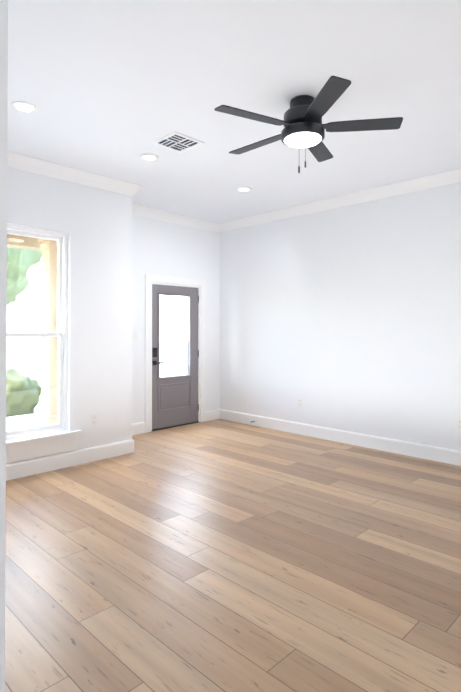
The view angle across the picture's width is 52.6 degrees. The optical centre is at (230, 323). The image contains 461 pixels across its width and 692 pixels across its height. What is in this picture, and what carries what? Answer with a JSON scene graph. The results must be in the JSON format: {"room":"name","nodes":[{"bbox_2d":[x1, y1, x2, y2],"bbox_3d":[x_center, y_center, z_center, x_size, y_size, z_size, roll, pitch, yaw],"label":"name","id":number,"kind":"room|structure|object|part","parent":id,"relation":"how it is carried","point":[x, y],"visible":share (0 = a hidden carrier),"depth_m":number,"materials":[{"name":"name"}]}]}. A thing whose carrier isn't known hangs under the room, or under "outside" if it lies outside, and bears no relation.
{"room":"empty living room","nodes":[
{"label":"empty living room","id":0,"kind":"room"},
{"bbox_2d":[0,0,7,691],"bbox_3d":[-0.286,-0.101,0.672,7.760,3.050,0.150,-1,-1,45],"label":"wall","id":1,"kind":"structure","parent":0,"point":[3,140],"depth_m":0.94,"materials":[{"name":"white paint"}]},
{"bbox_2d":[7,167,120,463],"bbox_3d":[-2.216,-0.066,4.343,0.150,3.050,2.650,-1,-1,45],"label":"wall","id":2,"kind":"structure","parent":0,"point":[86,218],"depth_m":4.94,"materials":[{"name":"white paint"}]},
{"bbox_2d":[6,224,81,463],"bbox_3d":[-2.008,0.179,4.504,0.185,2.247,1.135,-1,-1,45],"label":"window unit","id":3,"kind":"structure","parent":2,"relation":"in","point":[27,447],"depth_m":4.71,"materials":[{"name":"white plastic"}]},
{"bbox_3d":[-2.043,0.077,4.540,0.043,1.892,0.765,-1,-1,45],"label":"glass","id":4,"kind":"part","parent":3,"relation":"part of","materials":[{"name":"clear glass"}]},
{"bbox_2d":[6,422,144,480],"bbox_3d":[-2.073,1.389,4.881,0.756,0.150,3.335,-1,-1,45],"label":"baseboard","id":5,"kind":"structure","parent":2,"relation":"attached to","point":[20,469],"depth_m":4.79,"materials":[{"name":"white wood"}]},
{"bbox_2d":[7,151,144,195],"bbox_3d":[-1.988,-1.533,4.411,0.098,0.115,2.748,-1,-1,45],"label":"crown molding","id":6,"kind":"structure","parent":2,"relation":"attached to","point":[41,167],"depth_m":4.76,"materials":[{"name":"white wood"}]},
{"bbox_2d":[91,414,97,425],"bbox_3d":[-1.456,1.026,4.987,0.008,0.116,0.072,-1,-1,45],"label":"outlet","id":7,"kind":"object","parent":2,"relation":"attached to","point":[94,419],"visible":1,"depth_m":4.98,"materials":[{"name":"white plastic"}]},
{"bbox_2d":[121,194,132,440],"bbox_3d":[-1.440,-0.054,5.545,0.740,3.050,0.150,-1,-1,45],"label":"wall","id":8,"kind":"structure","parent":0,"point":[126,303],"depth_m":5.28,"materials":[{"name":"white paint"}]},
{"bbox_2d":[132,215,219,423],"bbox_3d":[-0.965,-0.043,6.658,0.150,3.050,2.400,-1,-1,45],"label":"wall","id":9,"kind":"structure","parent":0,"point":[163,248],"depth_m":6.71,"materials":[{"name":"white paint"}]},
{"bbox_2d":[132,332,137,340],"bbox_3d":[-1.288,0.167,6.215,0.011,0.116,0.116,-1,-1,45],"label":"switch plate","id":10,"kind":"object","parent":9,"relation":"attached to","point":[134,336],"visible":0.81,"depth_m":6.22,"materials":[{"name":"white plastic"}]},
{"bbox_2d":[152,284,197,429],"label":"entry door","id":11,"kind":"structure","parent":9,"relation":"in","point":[174,396],"depth_m":6.73,"materials":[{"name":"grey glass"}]},
{"bbox_3d":[-1.006,0.452,6.485,0.058,0.245,0.159,-1,-1,45],"label":"handle","id":12,"kind":"part","parent":11,"relation":"part of","materials":[{"name":"black metal"}]},
{"bbox_3d":[-0.820,0.175,6.750,0.006,1.183,0.572,-1,-1,45],"label":"glass","id":13,"kind":"part","parent":11,"relation":"part of","materials":[{"name":"glass"}]},
{"bbox_2d":[145,274,205,432],"bbox_3d":[-0.826,0.405,6.780,0.169,2.155,1.105,-1,-1,45],"label":"door frame","id":14,"kind":"structure","parent":9,"relation":"attached to","point":[149,279],"depth_m":6.71,"materials":[{"name":"white wood"}]},
{"bbox_2d":[133,204,218,230],"bbox_3d":[-0.912,-1.512,6.549,0.098,0.115,2.000,-1,-1,45],"label":"crown molding","id":15,"kind":"structure","parent":9,"relation":"attached to","point":[138,210],"depth_m":6.66,"materials":[{"name":"white wood"}]},
{"bbox_2d":[5,419,460,691],"bbox_3d":[-0.038,1.481,1.432,8.800,0.100,8.500,-1,-1,45],"label":"floor","id":16,"kind":"structure","parent":0,"point":[219,555],"depth_m":2.74,"materials":[{"name":"brown wood"}]},
{"bbox_2d":[152,421,198,430],"bbox_3d":[-0.839,1.475,6.782,0.174,0.016,0.861,-1,-1,45],"label":"threshold","id":17,"kind":"object","parent":16,"relation":"on","point":[175,426],"visible":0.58,"depth_m":6.72,"materials":[{"name":"black metal"}]},
{"bbox_2d":[7,0,460,222],"bbox_3d":[-0.038,-1.694,1.463,8.800,0.150,8.500,-1,-1,45],"label":"ceiling","id":18,"kind":"structure","parent":0,"point":[112,88],"depth_m":3.19,"materials":[{"name":"white paint"}]},
{"bbox_2d":[11,101,37,112],"bbox_3d":[-1.519,-1.596,3.435,0.184,0.009,0.184,-1,-1,45],"label":"recessed light","id":19,"kind":"object","parent":18,"relation":"in","point":[23,107],"visible":1,"depth_m":3.43,"materials":[{"name":"white plastic"}]},
{"bbox_2d":[140,154,158,160],"bbox_3d":[-0.774,-1.586,4.442,0.184,0.009,0.184,-1,-1,45],"label":"recessed light","id":20,"kind":"object","parent":18,"relation":"in","point":[149,157],"visible":1,"depth_m":4.44,"materials":[{"name":"white plastic"}]},
{"bbox_2d":[151,131,204,152],"bbox_3d":[-0.461,-1.590,4.090,0.330,0.009,0.330,-1,-1,45],"label":"ceiling vent","id":21,"kind":"object","parent":18,"relation":"in","point":[175,141],"visible":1,"depth_m":4.08,"materials":[{"name":"white metal"}]},
{"bbox_2d":[237,187,251,191],"bbox_3d":[0.162,-1.577,5.472,0.184,0.009,0.184,-1,-1,45],"label":"recessed light","id":22,"kind":"object","parent":18,"relation":"in","point":[244,189],"visible":0.98,"depth_m":5.46,"materials":[{"name":"white plastic"}]},
{"bbox_2d":[214,76,402,172],"bbox_3d":[0.482,-1.328,3.375,1.270,0.545,1.328,-1,-1,45],"label":"ceiling fan","id":23,"kind":"object","parent":18,"relation":"hanging from","point":[304,127],"visible":1,"depth_m":3.24,"materials":[{"name":"black metal"}]},
{"bbox_2d":[220,182,460,450],"bbox_3d":[2.953,-0.066,4.361,8.650,3.050,0.150,-1,-1,45],"label":"wall","id":24,"kind":"structure","parent":0,"point":[346,318],"depth_m":5.70,"materials":[{"name":"white paint"}]},
{"bbox_2d":[298,398,302,406],"bbox_3d":[0.936,1.052,6.236,0.072,0.116,0.008,-1,-1,45],"label":"electrical outlet","id":25,"kind":"object","parent":24,"relation":"attached to","point":[300,402],"visible":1,"depth_m":6.23,"materials":[{"name":"white plastic"}]},
{"bbox_2d":[206,409,460,465],"bbox_3d":[2.738,1.383,4.236,8.500,0.150,0.310,-1,-1,45],"label":"baseboard","id":26,"kind":"structure","parent":24,"relation":"attached to","point":[439,454],"depth_m":5.72,"materials":[{"name":"white wood"}]},
{"bbox_2d":[215,168,460,231],"bbox_3d":[2.812,-1.533,4.340,8.500,0.115,0.098,-1,-1,45],"label":"crown molding","id":27,"kind":"structure","parent":24,"relation":"attached to","point":[451,176],"depth_m":5.66,"materials":[{"name":"white wood"}]},
{"bbox_2d":[457,418,460,429],"bbox_3d":[2.375,1.039,4.811,0.072,0.116,0.008,-1,-1,45],"label":"electrical outlet","id":28,"kind":"object","parent":24,"relation":"attached to","point":[458,424],"visible":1,"depth_m":4.82,"materials":[{"name":"white plastic"}]},
{"label":"outside","id":29,"kind":"structure","parent":0,"visible":0},
{"bbox_2d":[6,342,186,413],"bbox_3d":[-17.692,1.913,17.647,40.589,0.150,70.000,-1,-1,45],"label":"ground","id":30,"kind":"structure","parent":29,"point":[21,358],"depth_m":24.19,"materials":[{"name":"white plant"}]},
{"bbox_2d":[6,368,40,416],"bbox_3d":[-4.318,1.375,8.753,1.386,1.103,1.385,-1,-1,45],"label":"bush","id":31,"kind":"object","parent":30,"relation":"on","point":[11,372],"depth_m":8.50,"materials":[{"name":"green plant"}]},
{"bbox_2d":[6,413,43,440],"bbox_3d":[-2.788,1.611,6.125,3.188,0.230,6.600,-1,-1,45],"label":"floor","id":32,"kind":"structure","parent":30,"relation":"on","point":[27,423],"depth_m":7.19,"materials":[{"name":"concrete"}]},
{"bbox_2d":[38,238,61,433],"bbox_3d":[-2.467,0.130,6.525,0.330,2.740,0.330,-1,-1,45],"label":"porch post","id":33,"kind":"object","parent":32,"relation":"on","point":[52,365],"depth_m":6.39,"materials":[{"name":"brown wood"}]},
{"bbox_2d":[7,234,41,250],"bbox_3d":[-2.788,-1.433,6.154,3.188,0.380,6.600,-1,-1,45],"label":"beam","id":34,"kind":"structure","parent":33,"relation":"on","point":[11,238],"depth_m":7.39,"materials":[{"name":"brown wood"}]},
{"bbox_3d":[-7.303,0.885,12.222,0.360,1.900,0.342,-1,-1,45],"label":"trunk","id":35,"kind":"object","parent":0,"visible":0},
{"bbox_2d":[7,247,41,304],"bbox_3d":[-7.247,-1.807,12.262,4.227,3.912,4.229,-1,-1,45],"label":"canopy","id":36,"kind":"object","parent":35,"relation":"attached to","point":[23,284],"depth_m":12.20,"materials":[{"name":"green plant"}]}
]}

